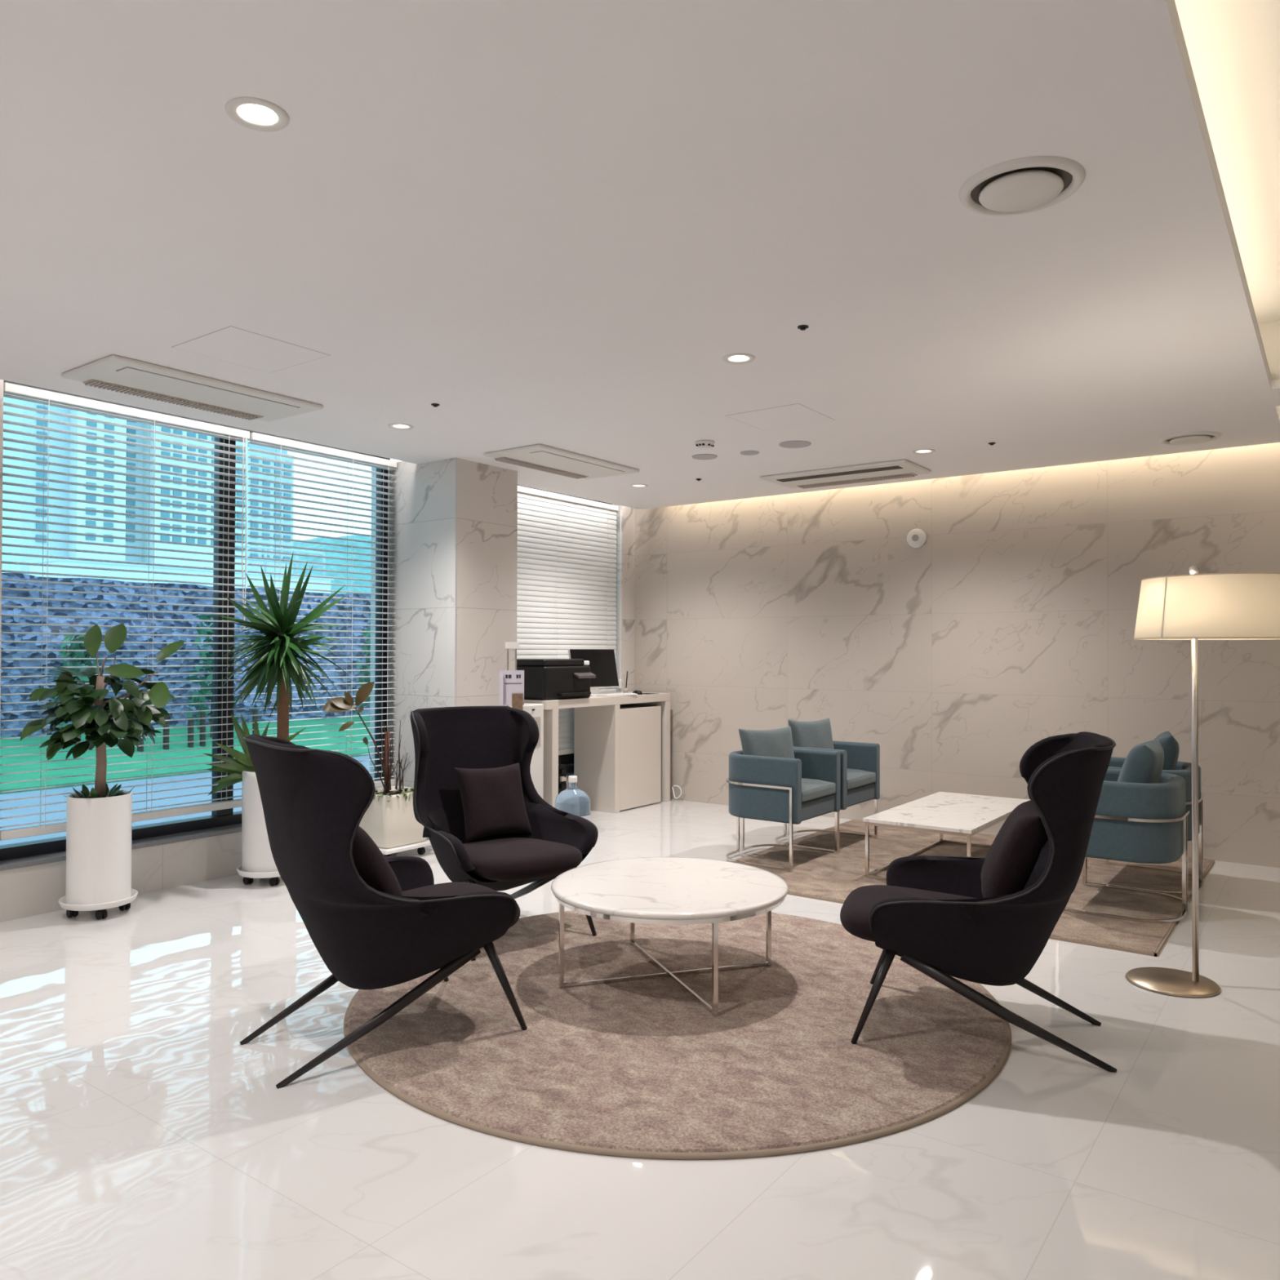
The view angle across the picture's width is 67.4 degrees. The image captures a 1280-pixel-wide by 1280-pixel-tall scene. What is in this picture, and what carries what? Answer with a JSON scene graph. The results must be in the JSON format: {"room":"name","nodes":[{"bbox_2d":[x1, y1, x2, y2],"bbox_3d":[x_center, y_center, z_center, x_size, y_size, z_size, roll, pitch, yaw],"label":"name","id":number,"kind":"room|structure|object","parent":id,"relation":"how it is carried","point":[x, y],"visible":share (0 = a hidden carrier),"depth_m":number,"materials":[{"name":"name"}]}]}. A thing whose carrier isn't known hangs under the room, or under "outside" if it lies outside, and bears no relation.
{"room":"lobby lounge","nodes":[
{"label":"lobby lounge","id":0,"kind":"room"},
{"bbox_2d":[0,778,568,922],"bbox_3d":[-1.753,1.313,7.003,0.330,0.278,5.300,0,-1,36],"label":"wall","id":1,"kind":"structure","parent":0,"point":[34,890],"depth_m":5.37,"materials":[{"name":"stone"}]},
{"bbox_2d":[0,823,241,871],"bbox_3d":[-2.571,1.147,5.875,0.342,0.025,2.510,0,-1,36],"label":"trim","id":2,"kind":"structure","parent":1,"relation":"on","point":[37,860],"depth_m":5.39,"materials":[{"name":"grey stone"}]},
{"bbox_2d":[0,379,390,860],"bbox_3d":[-4.516,-0.106,3.237,0.330,3.020,9.090,0,-1,36],"label":"window","id":3,"kind":"structure","parent":1,"relation":"in","point":[224,817],"depth_m":5.88,"materials":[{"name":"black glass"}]},
{"bbox_2d":[0,382,249,840],"bbox_3d":[-2.814,-0.139,5.363,0.076,2.300,1.340,0,-1,36],"label":"blind","id":4,"kind":"object","parent":3,"relation":"attached to","point":[10,390],"visible":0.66,"depth_m":5.33,"materials":[{"name":"white"}]},
{"bbox_2d":[245,432,396,787],"bbox_3d":[-2.083,-0.126,6.376,0.060,2.300,1.120,0,-1,36],"label":"blind","id":5,"kind":"object","parent":3,"relation":"attached to","point":[255,438],"visible":0.65,"depth_m":6.40,"materials":[{"name":"white"}]},
{"bbox_2d":[565,771,573,778],"bbox_3d":[-0.829,1.178,8.256,0.342,0.025,2.190,0,-1,36],"label":"trim","id":6,"kind":"structure","parent":1,"relation":"on","point":[567,774],"depth_m":8.34,"materials":[{"name":"white plastic"}]},
{"bbox_2d":[369,457,517,848],"bbox_3d":[-1.429,0.083,6.980,0.890,2.700,0.600,0,-1,36],"label":"wall pillar","id":7,"kind":"structure","parent":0,"point":[424,502],"depth_m":6.71,"materials":[{"name":"stone"}]},
{"bbox_2d":[453,457,457,706],"bbox_3d":[-1.247,0.098,6.475,0.008,2.660,0.008,0,-1,36],"label":"trim","id":8,"kind":"structure","parent":7,"relation":"attached to","point":[455,460],"depth_m":6.48,"materials":[{"name":"metal"}]},
{"bbox_2d":[612,503,635,692],"bbox_3d":[-0.242,-0.170,9.079,0.330,2.742,0.195,0,-1,36],"label":"wall","id":9,"kind":"structure","parent":0,"point":[628,514],"depth_m":8.96,"materials":[{"name":"stone"}]},
{"bbox_2d":[517,484,612,773],"bbox_3d":[-0.835,-0.183,8.277,0.100,2.697,2.190,0,-1,36],"label":"window","id":10,"kind":"structure","parent":9,"relation":"in","point":[566,759],"depth_m":8.50,"materials":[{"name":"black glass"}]},
{"bbox_2d":[516,485,622,755],"bbox_3d":[-0.779,-0.133,8.138,0.084,2.240,1.973,0,-1,36],"label":"blind","id":11,"kind":"object","parent":10,"relation":"attached to","point":[566,567],"visible":0.44,"depth_m":8.33,"materials":[{"name":"white plastic"}]},
{"bbox_2d":[0,0,1279,509],"bbox_3d":[-1.469,-1.297,2.659,4.940,0.045,11.730,0,-1,36],"label":"ceiling","id":12,"kind":"structure","parent":0,"point":[556,224],"depth_m":2.98,"materials":[{"name":"paint"}]},
{"bbox_2d":[61,354,323,422],"bbox_3d":[-2.204,-1.236,4.813,0.510,0.034,1.090,0,-1,36],"label":"air conditioner","id":13,"kind":"object","parent":12,"relation":"attached to","point":[113,372],"visible":1,"depth_m":4.72,"materials":[{"name":"white paint"}]},
{"bbox_2d":[82,378,263,420],"bbox_3d":[-2.367,-1.226,4.932,0.097,0.016,0.894,0,-1,36],"label":"grille","id":14,"kind":"object","parent":13,"relation":"attached to","point":[112,386],"depth_m":4.87,"materials":[{"name":"grey metal"}]},
{"bbox_2d":[171,325,329,373],"bbox_3d":[-1.691,-1.258,4.184,0.460,0.001,0.470,0,-1,36],"label":"access panel","id":15,"kind":"object","parent":12,"relation":"attached to","point":[232,344],"visible":1,"depth_m":4.17,"materials":[{"name":"paint"}]},
{"bbox_2d":[224,96,289,131],"bbox_3d":[-0.928,-1.294,2.331,0.146,0.045,0.146,0,-1,36],"label":"recessed light","id":16,"kind":"object","parent":12,"relation":"in","point":[251,113],"visible":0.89,"depth_m":2.34,"materials":[{"name":"white paint"}]},
{"bbox_2d":[387,422,413,429],"bbox_3d":[-1.389,-1.260,5.580,0.146,0.045,0.146,0,-1,36],"label":"recessed light","id":17,"kind":"object","parent":12,"relation":"in","point":[397,425],"visible":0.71,"depth_m":5.61,"materials":[{"name":"white paint"}]},
{"bbox_2d":[431,403,439,407],"bbox_3d":[-1.083,-1.241,5.083,0.044,0.012,0.044,0,-1,36],"label":"sprinkler head","id":18,"kind":"object","parent":12,"relation":"attached to","point":[435,405],"visible":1,"depth_m":5.07},
{"bbox_2d":[484,444,639,479],"bbox_3d":[-0.515,-1.212,6.613,0.500,0.034,1.070,0,-1,36],"label":"air conditioner","id":19,"kind":"object","parent":12,"relation":"attached to","point":[540,457],"visible":1,"depth_m":6.53,"materials":[{"name":"white paint"}]},
{"bbox_2d":[493,457,588,479],"bbox_3d":[-0.675,-1.202,6.729,0.095,0.016,0.877,0,-1,36],"label":"grille","id":20,"kind":"object","parent":19,"relation":"attached to","point":[515,461],"depth_m":6.68,"materials":[{"name":"grey metal"}]},
{"bbox_2d":[629,484,648,487],"bbox_3d":[-0.009,-1.235,7.568,0.146,0.045,0.146,0,-1,36],"label":"recessed light","id":21,"kind":"object","parent":12,"relation":"in","point":[632,485],"visible":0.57,"depth_m":7.59,"materials":[{"name":"white paint"}]},
{"bbox_2d":[694,440,714,448],"bbox_3d":[0.402,-1.213,5.979,0.124,0.042,0.124,0,-1,36],"label":"smoke detector","id":22,"kind":"object","parent":12,"relation":"attached to","point":[702,444],"visible":1,"depth_m":5.94,"materials":[{"name":"white plastic"}]},
{"bbox_2d":[692,453,717,459],"bbox_3d":[0.433,-1.225,6.427,0.170,0.008,0.170,0,-1,36],"label":"ceiling speaker","id":23,"kind":"object","parent":12,"relation":"attached to","point":[700,456],"visible":1,"depth_m":6.40},
{"bbox_2d":[722,353,755,364],"bbox_3d":[0.439,-1.270,4.268,0.146,0.045,0.146,0,-1,36],"label":"recessed light","id":24,"kind":"object","parent":12,"relation":"in","point":[733,358],"visible":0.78,"depth_m":4.29,"materials":[{"name":"white paint"}]},
{"bbox_2d":[740,450,759,455],"bbox_3d":[0.719,-1.226,6.293,0.124,0.008,0.124,0,-1,36],"label":"ceiling speaker","id":25,"kind":"object","parent":12,"relation":"attached to","point":[744,452],"visible":1,"depth_m":6.27},
{"bbox_2d":[725,403,835,431],"bbox_3d":[0.785,-1.239,5.359,0.450,0.001,0.450,0,-1,36],"label":"access panel","id":26,"kind":"object","parent":12,"relation":"attached to","point":[793,415],"visible":1,"depth_m":5.34,"materials":[{"name":"paint"}]},
{"bbox_2d":[778,440,811,448],"bbox_3d":[0.974,-1.228,6.032,0.200,0.008,0.200,0,-1,36],"label":"ceiling speaker","id":27,"kind":"object","parent":12,"relation":"attached to","point":[788,444],"visible":1,"depth_m":6.01},
{"bbox_2d":[797,324,808,330],"bbox_3d":[0.654,-1.250,3.850,0.044,0.012,0.044,0,-1,36],"label":"sprinkler head","id":28,"kind":"object","parent":12,"relation":"attached to","point":[802,327],"visible":1,"depth_m":3.84},
{"bbox_2d":[760,459,931,488],"bbox_3d":[1.492,-1.202,7.028,1.120,0.034,0.520,0,-1,36],"label":"air conditioner","id":29,"kind":"object","parent":12,"relation":"attached to","point":[899,468],"visible":1,"depth_m":6.96,"materials":[{"name":"white paint"}]},
{"bbox_2d":[796,472,917,488],"bbox_3d":[1.613,-1.191,7.193,0.918,0.016,0.099,0,-1,36],"label":"grille","id":30,"kind":"object","parent":29,"relation":"attached to","point":[889,477],"depth_m":7.16,"materials":[{"name":"black metal"}]},
{"bbox_2d":[911,448,935,453],"bbox_3d":[1.843,-1.245,6.238,0.146,0.045,0.146,0,-1,36],"label":"recessed light","id":31,"kind":"object","parent":12,"relation":"in","point":[919,451],"visible":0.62,"depth_m":6.26,"materials":[{"name":"white paint"}]},
{"bbox_2d":[958,155,1085,215],"bbox_3d":[1.064,-1.254,2.683,0.330,0.028,0.330,0,-1,36],"label":"ceiling vent","id":32,"kind":"object","parent":12,"relation":"in","point":[1022,185],"visible":1,"depth_m":2.64,"materials":[{"name":"white paint"}]},
{"bbox_2d":[1159,431,1222,444],"bbox_3d":[3.333,-1.214,5.818,0.330,0.028,0.330,0,-1,36],"label":"ceiling vent","id":33,"kind":"object","parent":12,"relation":"in","point":[1197,437],"visible":1,"depth_m":5.76,"materials":[{"name":"white paint"}]},
{"bbox_2d":[0,799,1279,1279],"bbox_3d":[0.629,1.436,1.306,10.940,0.120,12.080,0,-1,36],"label":"floor","id":34,"kind":"structure","parent":0,"point":[140,1139],"depth_m":2.60,"materials":[{"name":"tile"}]},
{"bbox_2d":[19,622,184,919],"bbox_3d":[-2.730,0.659,4.923,0.584,1.495,0.640,0,-1,36],"label":"rubber plant","id":35,"kind":"object","parent":34,"relation":"on","point":[99,820],"visible":1,"depth_m":4.85,"materials":[{"name":"green plant"}]},
{"bbox_2d":[204,553,349,885],"bbox_3d":[-2.113,0.444,5.650,0.727,1.946,0.765,0,-1,41],"label":"yucca","id":36,"kind":"object","parent":34,"relation":"on","point":[279,662],"visible":0.88,"depth_m":5.56,"materials":[{"name":"green plant"}]},
{"bbox_2d":[241,770,278,872],"bbox_3d":[-2.173,1.052,5.634,0.304,0.588,0.304,0,-1,36],"label":"pot","id":37,"kind":"object","parent":36,"relation":"attached to","point":[256,853],"depth_m":5.49,"materials":[{"name":"plastic"}]},
{"bbox_2d":[323,681,431,857],"bbox_3d":[-1.718,0.850,6.347,0.532,1.151,0.514,0,-1,36],"label":"planter","id":38,"kind":"object","parent":34,"relation":"on","point":[390,821],"visible":0.76,"depth_m":6.25,"materials":[{"name":"white ceramic"}]},
{"bbox_2d":[378,840,431,857],"bbox_3d":[-1.648,1.380,6.349,0.400,0.090,0.400,0,-1,36],"label":"tray","id":39,"kind":"object","parent":38,"relation":"attached to","point":[386,850],"depth_m":6.21,"materials":[{"name":"white plastic"}]},
{"bbox_2d":[498,642,524,710],"bbox_3d":[-0.893,0.723,6.666,0.260,1.415,0.200,0,-1,-16],"label":"stand","id":40,"kind":"object","parent":34,"relation":"on","point":[511,682],"visible":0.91,"depth_m":6.65,"materials":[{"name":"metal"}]},
{"bbox_2d":[523,702,543,799],"bbox_3d":[-1.001,0.959,7.256,0.447,0.955,0.340,0,-1,36],"label":"air purifier","id":41,"kind":"object","parent":34,"relation":"on","point":[535,710],"visible":0.17,"depth_m":7.22,"materials":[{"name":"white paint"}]},
{"bbox_2d":[558,755,566,794],"bbox_3d":[-0.662,1.124,7.870,0.108,0.641,0.115,0,-1,36],"label":"power strip","id":42,"kind":"object","parent":34,"relation":"on","point":[562,767],"visible":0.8,"depth_m":7.84,"materials":[{"name":"black plastic"}]},
{"bbox_2d":[555,775,591,821],"bbox_3d":[-0.497,1.221,7.101,0.265,0.430,0.264,0,-1,36],"label":"water bottle","id":43,"kind":"object","parent":34,"relation":"on","point":[572,800],"visible":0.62,"depth_m":7.01,"materials":[{"name":"blue plastic"}]},
{"bbox_2d":[524,691,670,813],"bbox_3d":[-0.403,0.961,8.139,0.450,0.975,1.680,0,-1,36],"label":"computer desk","id":44,"kind":"object","parent":34,"relation":"on","point":[622,744],"visible":0.77,"depth_m":8.17,"materials":[{"name":"beige laminate"}]},
{"bbox_2d":[516,658,595,700],"bbox_3d":[-0.688,0.310,7.686,0.430,0.315,0.600,0,-1,36],"label":"printer","id":45,"kind":"object","parent":44,"relation":"on","point":[544,679],"visible":0.91,"depth_m":7.49,"materials":[{"name":"black plastic"}]},
{"bbox_2d":[558,691,591,696],"bbox_3d":[-0.532,0.427,7.620,0.080,0.020,0.360,0,-1,36],"label":"tray","id":46,"kind":"object","parent":45,"relation":"on","point":[560,693],"depth_m":7.60,"materials":[{"name":"black plastic"}]},
{"bbox_2d":[568,648,618,696],"bbox_3d":[-0.378,0.276,8.204,0.490,0.395,0.200,1,-1,-42],"label":"computer monitor","id":47,"kind":"object","parent":44,"relation":"on","point":[602,664],"visible":0.59,"depth_m":8.25,"materials":[{"name":"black plastic"}]},
{"bbox_2d":[596,693,637,697],"bbox_3d":[-0.194,0.465,8.153,0.120,0.018,0.400,0,-1,39],"label":"keyboard","id":48,"kind":"object","parent":44,"relation":"on","point":[613,694],"visible":1,"depth_m":8.08,"materials":[{"name":"white plastic"}]},
{"bbox_2d":[622,671,628,693],"bbox_3d":[-0.127,0.378,8.563,0.048,0.200,0.048,0,-1,-9],"label":"pen holder","id":49,"kind":"object","parent":44,"relation":"on","point":[625,690],"visible":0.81,"depth_m":8.55,"materials":[{"name":"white plastic"}]},
{"bbox_2d":[622,688,628,693],"bbox_3d":[-0.127,0.453,8.563,0.048,0.050,0.048,0,-1,36],"label":"cup","id":50,"kind":"object","parent":49,"relation":"on","point":[624,690],"depth_m":8.54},
{"bbox_2d":[632,690,642,694],"bbox_3d":[-0.023,0.458,8.400,0.100,0.037,0.060,0,-1,36],"label":"computer mouse","id":51,"kind":"object","parent":44,"relation":"on","point":[638,692],"visible":0.88,"depth_m":8.37,"materials":[{"name":"black plastic"}]},
{"bbox_2d":[619,703,657,708],"bbox_3d":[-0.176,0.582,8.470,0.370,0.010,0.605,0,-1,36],"label":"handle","id":52,"kind":"object","parent":44,"relation":"attached to","point":[627,705],"depth_m":8.44,"materials":[{"name":"white plastic"}]},
{"bbox_2d":[671,785,681,798],"bbox_3d":[0.332,1.373,8.681,0.094,0.122,0.020,0,-1,14],"label":"cable","id":53,"kind":"object","parent":34,"relation":"on","point":[673,785],"visible":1,"depth_m":8.68,"materials":[{"name":"plastic"}]},
{"bbox_2d":[343,910,1011,1159],"bbox_3d":[0.133,1.392,3.813,2.504,0.021,2.504,0,-1,36],"label":"round rug","id":54,"kind":"object","parent":34,"relation":"on","point":[638,1068],"visible":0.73,"depth_m":3.28,"materials":[{"name":"brown carpet"}]},
{"bbox_2d":[240,733,527,1088],"bbox_3d":[-0.898,0.866,3.414,0.915,1.076,0.767,1,-1,-37],"label":"armchair","id":55,"kind":"object","parent":54,"relation":"on","point":[315,802],"visible":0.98,"depth_m":3.13,"materials":[{"name":"fabric"}]},
{"bbox_2d":[351,826,403,896],"bbox_3d":[-0.998,0.775,3.377,0.237,0.317,0.391,1,-1,-37],"label":"cushion","id":56,"kind":"object","parent":55,"relation":"on","point":[371,865],"visible":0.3,"depth_m":3.24,"materials":[{"name":"fabric"}]},
{"bbox_2d":[409,706,598,960],"bbox_3d":[-0.687,0.880,4.641,0.767,1.076,0.915,1,-1,-36],"label":"armchair","id":57,"kind":"object","parent":54,"relation":"on","point":[446,739],"visible":0.96,"depth_m":4.77,"materials":[{"name":"fabric"}]},
{"bbox_2d":[454,763,532,841],"bbox_3d":[-0.733,0.807,4.809,0.363,0.345,0.201,1,-1,-36],"label":"cushion","id":58,"kind":"object","parent":57,"relation":"on","point":[493,802],"visible":1,"depth_m":4.75,"materials":[{"name":"fabric"}]},
{"bbox_2d":[551,857,788,1016],"bbox_3d":[0.120,1.188,3.949,0.970,0.388,0.970,1,-1,-42],"label":"round coffee table","id":59,"kind":"object","parent":54,"relation":"on","point":[659,891],"visible":1,"depth_m":3.82,"materials":[{"name":"stone"}]},
{"bbox_2d":[840,731,1116,1072],"bbox_3d":[1.194,0.872,3.454,0.915,1.076,0.767,0,-1,19],"label":"armchair","id":60,"kind":"object","parent":54,"relation":"on","point":[932,913],"visible":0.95,"depth_m":3.18,"materials":[{"name":"fabric"}]},
{"bbox_2d":[980,800,1046,897],"bbox_3d":[1.323,0.762,3.409,0.218,0.340,0.395,0,-1,21],"label":"cushion","id":61,"kind":"object","parent":60,"relation":"on","point":[1015,851],"visible":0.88,"depth_m":3.26,"materials":[{"name":"fabric"}]},
{"bbox_2d":[729,819,1214,956],"bbox_3d":[2.007,1.423,5.985,2.490,0.016,2.400,0,-1,36],"label":"rug","id":62,"kind":"object","parent":34,"relation":"on","point":[815,874],"visible":0.59,"depth_m":5.68,"materials":[{"name":"beige carpet"}]},
{"bbox_2d":[725,748,839,871],"bbox_3d":[0.904,1.074,6.264,0.588,0.682,0.666,0,-1,36],"label":"armchair","id":63,"kind":"object","parent":62,"relation":"on","point":[806,786],"visible":0.9,"depth_m":6.04,"materials":[{"name":"teal fabric"}]},
{"bbox_2d":[738,726,794,758],"bbox_3d":[0.847,0.750,6.310,0.429,0.343,0.169,1,-1,-30],"label":"cushion","id":64,"kind":"object","parent":63,"relation":"on","point":[776,743],"visible":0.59,"depth_m":6.25,"materials":[{"name":"fabric"}]},
{"bbox_2d":[801,777,835,802],"bbox_3d":[0.941,0.956,6.239,0.493,0.097,0.490,0,-1,36],"label":"seat cushion","id":65,"kind":"object","parent":63,"relation":"on","point":[813,789],"depth_m":6.15,"materials":[{"name":"fabric"}]},
{"bbox_2d":[775,740,879,853],"bbox_3d":[1.299,1.081,6.805,0.588,0.682,0.666,0,-1,36],"label":"armchair","id":66,"kind":"object","parent":62,"relation":"on","point":[860,762],"visible":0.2,"depth_m":6.84,"materials":[{"name":"fabric"}]},
{"bbox_2d":[788,718,834,749],"bbox_3d":[1.234,0.747,6.857,0.374,0.361,0.173,1,-1,-30],"label":"cushion","id":67,"kind":"object","parent":66,"relation":"on","point":[814,734],"visible":0.51,"depth_m":6.80,"materials":[{"name":"fabric"}]},
{"bbox_2d":[847,768,875,790],"bbox_3d":[1.336,0.963,6.779,0.493,0.097,0.490,0,-1,36],"label":"seat cushion","id":68,"kind":"object","parent":66,"relation":"on","point":[857,779],"depth_m":6.68,"materials":[{"name":"fabric"}]},
{"bbox_2d":[862,791,1029,879],"bbox_3d":[1.979,1.239,6.058,0.640,0.352,1.350,0,-1,36],"label":"coffee table","id":69,"kind":"object","parent":62,"relation":"on","point":[967,815],"visible":0.73,"depth_m":5.86,"materials":[{"name":"stone"}]},
{"bbox_2d":[1063,768,1189,922],"bbox_3d":[2.576,1.065,5.115,0.588,0.682,0.666,0,-1,36],"label":"armchair","id":70,"kind":"object","parent":62,"relation":"on","point":[1133,822],"visible":0.73,"depth_m":4.83,"materials":[{"name":"fabric"}]},
{"bbox_2d":[1116,739,1164,783],"bbox_3d":[2.643,0.716,5.071,0.214,0.358,0.392,0,-1,35],"label":"cushion","id":71,"kind":"object","parent":70,"relation":"on","point":[1144,764],"visible":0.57,"depth_m":4.93,"materials":[{"name":"blue fabric"}]},
{"bbox_2d":[1086,756,1204,894],"bbox_3d":[2.977,1.073,5.664,0.588,0.682,0.666,0,-1,36],"label":"armchair","id":72,"kind":"object","parent":62,"relation":"on","point":[1183,769],"visible":0.27,"depth_m":5.46,"materials":[{"name":"fabric"}]},
{"bbox_2d":[1154,730,1179,769],"bbox_3d":[3.044,0.723,5.620,0.197,0.358,0.391,0,-1,26],"label":"cushion","id":73,"kind":"object","parent":72,"relation":"on","point":[1170,744],"visible":0.41,"depth_m":5.45,"materials":[{"name":"blue fabric"}]},
{"bbox_2d":[1124,564,1279,997],"bbox_3d":[2.375,0.552,3.961,0.644,1.715,0.613,1,-1,-40],"label":"floor lamp","id":74,"kind":"object","parent":34,"relation":"on","point":[1193,606],"visible":1,"depth_m":3.81,"materials":[{"name":"silver metal"}]},
{"bbox_2d":[634,442,1279,867],"bbox_3d":[4.140,-0.053,6.117,10.940,3.020,0.200,0,-1,36],"label":"wall","id":75,"kind":"structure","parent":0,"point":[1011,628],"depth_m":7.21,"materials":[{"name":"stone"}]},
{"bbox_2d":[906,528,926,547],"bbox_3d":[2.139,-0.788,7.435,0.150,0.150,0.050,0,-1,36],"label":"fire alarm","id":76,"kind":"object","parent":75,"relation":"attached to","point":[916,538],"visible":1,"depth_m":7.42,"materials":[{"name":"white plastic"}]},
{"bbox_2d":[1174,0,1279,324],"bbox_3d":[0.658,-1.680,1.200,11.140,0.110,12.280,0,-1,36],"label":"light","id":77,"kind":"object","parent":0,"point":[1233,46],"depth_m":2.92,"materials":[{"name":"white paint"}]},
{"bbox_2d":[1170,0,1279,380],"bbox_3d":[1.933,-1.489,-0.082,4.230,0.295,9.320,0,-1,36],"label":"trim","id":78,"kind":"structure","parent":77,"relation":"attached to","point":[1269,332],"depth_m":4.21,"materials":[{"name":"white paint"}]},
{"bbox_2d":[1271,379,1279,406],"bbox_3d":[2.736,-1.320,-0.417,5.480,0.045,11.730,0,-1,36],"label":"ceiling beam","id":79,"kind":"structure","parent":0,"point":[1275,384],"depth_m":4.77,"materials":[{"name":"paint"}]},
{"label":"outside","id":80,"kind":"structure","parent":0,"visible":0},
{"bbox_2d":[1,396,214,574],"bbox_3d":[-129.109,-30.284,236.729,20.320,67.800,45.000,0,-1,36],"label":"apartment tower","id":81,"kind":"structure","parent":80,"point":[9,435],"depth_m":226.57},
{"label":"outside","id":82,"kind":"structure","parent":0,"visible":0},
{"bbox_2d":[0,714,369,794],"bbox_3d":[0.332,1.405,19.565,2.020,0.540,48.000,0,-1,36],"label":"lawn","id":83,"kind":"structure","parent":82,"point":[33,740],"depth_m":10.77,"materials":[{"name":"green plant"}]},
{"bbox_2d":[49,630,101,745],"bbox_3d":[-6.336,0.562,10.798,0.312,1.342,0.659,0,-1,36],"label":"climbing shrub","id":84,"kind":"object","parent":83,"relation":"on","point":[80,637],"visible":0.28,"depth_m":10.78,"materials":[{"name":"green plant"}]},
{"bbox_2d":[137,734,143,751],"bbox_3d":[-5.765,1.131,11.081,0.065,0.410,0.065,1,-1,-31],"label":"wooden post","id":85,"kind":"object","parent":83,"relation":"on","point":[140,748],"visible":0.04,"depth_m":11.05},
{"bbox_2d":[163,716,169,749],"bbox_3d":[-5.588,1.109,11.323,0.065,0.460,0.065,1,-1,-31],"label":"wooden post","id":86,"kind":"object","parent":83,"relation":"on","point":[166,731],"visible":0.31,"depth_m":11.29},
{"bbox_2d":[187,717,194,747],"bbox_3d":[-5.411,1.138,11.565,0.065,0.410,0.065,1,-1,-31],"label":"wooden post","id":87,"kind":"object","parent":83,"relation":"on","point":[190,722],"visible":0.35,"depth_m":11.54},
{"bbox_2d":[199,712,205,746],"bbox_3d":[-5.322,1.114,11.686,0.065,0.460,0.065,1,-1,-31],"label":"wooden post","id":88,"kind":"object","parent":83,"relation":"on","point":[202,722],"visible":0.65,"depth_m":11.66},
{"bbox_2d":[185,614,239,737],"bbox_3d":[-5.377,0.451,12.130,0.322,1.596,0.776,0,-1,36],"label":"climbing shrub","id":89,"kind":"object","parent":83,"relation":"on","point":[200,632],"visible":0.44,"depth_m":11.99,"materials":[{"name":"green plant"}]},
{"bbox_2d":[252,709,257,733],"bbox_3d":[-4.909,1.121,12.251,0.065,0.460,0.065,1,-1,-31],"label":"wooden post","id":90,"kind":"object","parent":83,"relation":"on","point":[254,711],"visible":0.46,"depth_m":12.23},
{"bbox_2d":[353,613,370,716],"bbox_3d":[-3.920,0.407,14.144,0.351,1.735,0.730,0,-1,36],"label":"climbing shrub","id":91,"kind":"object","parent":83,"relation":"on","point":[365,647],"visible":0.24,"depth_m":14.02,"materials":[{"name":"green plant"}]},
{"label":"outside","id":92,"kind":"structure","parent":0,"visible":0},
{"bbox_2d":[293,534,371,594],"bbox_3d":[-171.563,-25.463,456.696,156.000,64.251,234.000,0,-1,36],"label":"building","id":93,"kind":"structure","parent":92,"point":[353,537],"depth_m":463.08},
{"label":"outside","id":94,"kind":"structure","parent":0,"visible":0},
{"bbox_2d":[235,439,293,573],"bbox_3d":[-109.261,-25.919,265.521,14.320,59.800,21.000,0,-1,36],"label":"apartment tower","id":95,"kind":"structure","parent":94,"point":[250,553],"depth_m":262.44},
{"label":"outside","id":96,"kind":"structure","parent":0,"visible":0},
{"bbox_2d":[26,543,333,593],"bbox_3d":[-59.616,-5.238,128.565,8.600,15.700,37.600,0,-1,36],"label":"building","id":97,"kind":"structure","parent":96,"point":[51,561],"depth_m":121.99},
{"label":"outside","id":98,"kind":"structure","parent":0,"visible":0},
{"bbox_2d":[0,755,369,845],"bbox_3d":[0.018,1.569,13.597,4.560,0.080,38.000,0,-1,36],"label":"paving","id":99,"kind":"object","parent":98,"point":[58,798],"depth_m":8.81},
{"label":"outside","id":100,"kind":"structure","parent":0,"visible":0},
{"bbox_2d":[0,573,370,736],"bbox_3d":[-4.804,0.726,54.310,48.107,2.030,98.000,0,-1,36],"label":"wall","id":101,"kind":"structure","parent":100,"point":[7,611],"depth_m":12.11,"materials":[{"name":"stone"}]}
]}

